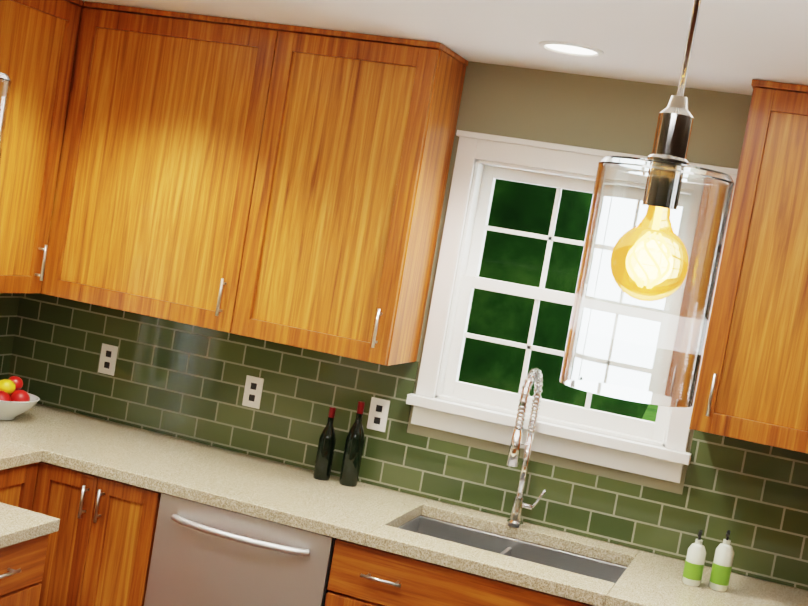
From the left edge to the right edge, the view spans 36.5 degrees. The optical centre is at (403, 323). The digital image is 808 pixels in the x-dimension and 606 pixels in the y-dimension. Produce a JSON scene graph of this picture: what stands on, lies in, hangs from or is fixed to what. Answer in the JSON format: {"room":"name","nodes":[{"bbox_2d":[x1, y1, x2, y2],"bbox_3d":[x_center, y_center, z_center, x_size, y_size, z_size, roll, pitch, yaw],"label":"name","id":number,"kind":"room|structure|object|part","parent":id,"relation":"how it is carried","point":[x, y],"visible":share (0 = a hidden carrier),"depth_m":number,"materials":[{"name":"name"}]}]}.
{"room":"kitchen","nodes":[
{"label":"kitchen","id":0,"kind":"room"},
{"bbox_2d":[36,61,807,590],"bbox_3d":[0.502,0.360,4.277,4.350,2.490,0.150,11,5,19],"label":"wall","id":1,"kind":"structure","parent":0,"point":[600,113],"depth_m":4.15,"materials":[{"name":"beige paint"}]},
{"bbox_2d":[40,1,255,327],"bbox_3d":[-0.791,-0.554,4.445,0.841,1.063,0.321,11,5,19],"label":"upper cabinet","id":2,"kind":"object","parent":1,"relation":"attached to","point":[156,97],"depth_m":4.33,"materials":[{"name":"brown wood"}]},
{"bbox_2d":[208,21,468,365],"bbox_3d":[-0.220,-0.442,4.250,0.642,1.063,0.321,11,5,19],"label":"upper cabinet","id":3,"kind":"object","parent":1,"relation":"attached to","point":[280,183],"depth_m":4.11,"materials":[{"name":"brown wood"}]},
{"bbox_2d":[8,293,807,589],"bbox_3d":[-0.053,0.354,4.385,3.230,0.469,0.008,11,5,19],"label":"backsplash","id":4,"kind":"structure","parent":1,"relation":"attached to","point":[180,380],"depth_m":4.41,"materials":[{"name":"green tile"}]},
{"bbox_2d":[98,343,117,375],"bbox_3d":[-1.147,0.141,4.751,0.070,0.114,0.006,11,5,19],"label":"electrical outlet","id":5,"kind":"object","parent":4,"relation":"attached to","point":[108,358],"visible":1,"depth_m":4.75,"materials":[{"name":"white plastic"}]},
{"bbox_2d":[242,375,263,408],"bbox_3d":[-0.560,0.256,4.551,0.070,0.114,0.006,11,5,19],"label":"electrical outlet","id":6,"kind":"object","parent":4,"relation":"attached to","point":[253,391],"visible":1,"depth_m":4.55,"materials":[{"name":"white plastic"}]},
{"bbox_2d":[367,397,389,431],"bbox_3d":[-0.092,0.327,4.391,0.070,0.114,0.006,11,5,19],"label":"electrical outlet","id":7,"kind":"object","parent":4,"relation":"attached to","point":[378,414],"visible":1,"depth_m":4.39,"materials":[{"name":"white plastic"}]},
{"bbox_2d":[406,130,737,482],"bbox_3d":[0.574,-0.072,4.216,0.991,1.043,0.200,11,5,19],"label":"window","id":8,"kind":"structure","parent":1,"relation":"in","point":[669,458],"depth_m":4.25,"materials":[{"name":"white wood"}]},
{"bbox_3d":[0.584,-0.081,4.239,0.791,0.826,0.070,11,5,19],"label":"right window sash","id":9,"kind":"part","parent":8,"relation":"part of","materials":[{"name":"white wood"}]},
{"bbox_3d":[0.584,-0.081,4.239,0.751,0.786,0.039,11,5,19],"label":"glass","id":10,"kind":"part","parent":8,"relation":"part of","materials":[{"name":"clear glass"}]},
{"bbox_2d":[689,79,807,453],"bbox_3d":[1.256,-0.152,3.729,0.563,1.063,0.354,11,5,19],"label":"upper cabinet","id":11,"kind":"object","parent":1,"relation":"attached to","point":[752,385],"visible":1,"depth_m":3.65,"materials":[{"name":"brown wood"}]},
{"bbox_2d":[82,0,807,94],"bbox_3d":[0.287,-0.805,2.820,4.450,0.040,2.695,11,5,19],"label":"ceiling","id":12,"kind":"structure","parent":0,"point":[738,46],"depth_m":3.46,"materials":[{"name":"white paint"}]},
{"bbox_2d":[539,41,603,56],"bbox_3d":[0.495,-0.811,3.630,0.192,0.008,0.192,11,5,19],"label":"recessed light","id":13,"kind":"object","parent":12,"relation":"in","point":[570,48],"visible":1,"depth_m":3.62,"materials":[{"name":"white"}]},
{"bbox_3d":[2.078,2.216,1.001,10.360,0.120,12.500,11,5,19],"label":"floor","id":14,"kind":"structure","parent":0,"visible":0},
{"bbox_2d":[0,439,59,605],"bbox_3d":[-1.778,0.860,3.245,0.924,0.915,2.076,11,5,19],"label":"kitchen island","id":15,"kind":"object","parent":14,"relation":"on","point":[25,530],"visible":1,"depth_m":3.74,"materials":[{"name":"brown wood"}]},
{"bbox_2d":[0,404,807,605],"bbox_3d":[-0.276,1.042,4.123,3.229,0.915,0.659,11,5,19],"label":"kitchen counter","id":16,"kind":"object","parent":14,"relation":"on","point":[101,485],"visible":0.9,"depth_m":4.03,"materials":[{"name":"beige stone"}]},
{"bbox_2d":[0,376,39,419],"bbox_3d":[-1.459,0.270,4.477,0.250,0.150,0.250,11,5,19],"label":"fruit bowl","id":17,"kind":"object","parent":16,"relation":"on","point":[15,401],"visible":1,"depth_m":4.45,"materials":[{"name":"grey ceramic"}]},
{"bbox_2d":[144,493,336,605],"bbox_3d":[-0.483,1.019,4.176,0.612,0.860,0.694,11,5,19],"label":"dishwasher","id":18,"kind":"object","parent":16,"relation":"in","point":[205,555],"visible":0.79,"depth_m":3.89,"materials":[{"name":"silver metal"}]},
{"bbox_2d":[313,407,335,480],"bbox_3d":[-0.274,0.426,4.356,0.059,0.260,0.059,10,5,7],"label":"wine bottle","id":19,"kind":"object","parent":16,"relation":"on","point":[327,440],"depth_m":4.34,"materials":[{"name":"black glass"}]},
{"bbox_2d":[339,401,364,486],"bbox_3d":[-0.174,0.424,4.332,0.065,0.300,0.065,10,5,7],"label":"wine bottle","id":20,"kind":"object","parent":16,"relation":"on","point":[352,457],"depth_m":4.31,"materials":[{"name":"black glass"}]},
{"bbox_2d":[506,368,546,527],"bbox_3d":[0.416,0.422,4.027,0.118,0.549,0.248,11,5,19],"label":"faucet","id":21,"kind":"object","parent":16,"relation":"on","point":[516,443],"visible":1,"depth_m":4.10,"materials":[{"name":"silver metal"}]},
{"bbox_2d":[682,530,705,586],"bbox_3d":[0.895,0.717,3.758,0.057,0.170,0.057,7,5,-26],"label":"soap bottle","id":22,"kind":"object","parent":16,"relation":"on","point":[696,553],"depth_m":3.74,"materials":[{"name":"white plastic"}]},
{"bbox_2d":[709,530,733,591],"bbox_3d":[0.977,0.723,3.751,0.057,0.185,0.057,7,5,-26],"label":"soap bottle","id":23,"kind":"object","parent":16,"relation":"on","point":[720,570],"depth_m":3.73,"materials":[{"name":"white plastic"}]},
{"bbox_3d":[-3.027,0.041,0.836,0.150,2.490,8.945,11,5,19],"label":"wall","id":24,"kind":"structure","parent":0,"visible":0},
{"bbox_2d":[0,293,19,379],"bbox_3d":[-1.999,0.087,3.626,0.008,0.469,2.687,11,5,19],"label":"backsplash","id":25,"kind":"structure","parent":24,"relation":"attached to","point":[9,303],"depth_m":4.85,"materials":[{"name":"green tile"}]},
{"bbox_2d":[0,0,82,292],"bbox_3d":[-1.461,-0.648,4.207,0.354,1.063,0.598,11,5,19],"label":"upper cabinet","id":26,"kind":"object","parent":24,"relation":"attached to","point":[38,39],"visible":1,"depth_m":4.28,"materials":[{"name":"brown wood"}]},
{"bbox_3d":[2.510,-0.350,0.795,10.360,0.120,12.500,11,5,19],"label":"ceiling","id":27,"kind":"structure","parent":0,"visible":0},
{"bbox_2d":[0,72,11,159],"bbox_3d":[-0.646,-0.497,1.806,0.164,0.795,0.164,11,5,19],"label":"pendant light","id":28,"kind":"object","parent":27,"relation":"hanging from","point":[5,84],"visible":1,"depth_m":1.82,"materials":[{"name":"clear glass"}]},
{"bbox_2d":[559,0,733,406],"bbox_3d":[0.338,-0.305,1.478,0.164,0.795,0.164,11,5,19],"label":"pendant light","id":29,"kind":"object","parent":27,"relation":"hanging from","point":[649,263],"visible":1,"depth_m":1.43,"materials":[{"name":"clear glass"}]},
{"bbox_3d":[0.296,-0.052,1.498,0.164,0.280,0.164,11,5,19],"label":"lamp shade","id":30,"kind":"part","parent":29,"relation":"part of","materials":[{"name":"clear glass"}]},
{"label":"outside","id":31,"kind":"structure","parent":0,"visible":0},
{"bbox_2d":[642,404,657,421],"bbox_3d":[-13.837,-2.391,22.008,105.000,2.150,190.000,11,5,19],"label":"lawn","id":32,"kind":"structure","parent":31,"point":[650,413],"depth_m":21.66,"materials":[{"name":"green plant"}]},
{"bbox_2d":[458,179,648,418],"bbox_3d":[-26.189,-17.623,40.813,79.351,30.444,112.355,11,5,19],"label":"trees","id":33,"kind":"object","parent":32,"relation":"on","point":[476,368],"depth_m":8.00,"materials":[{"name":"green plant"}]}
]}

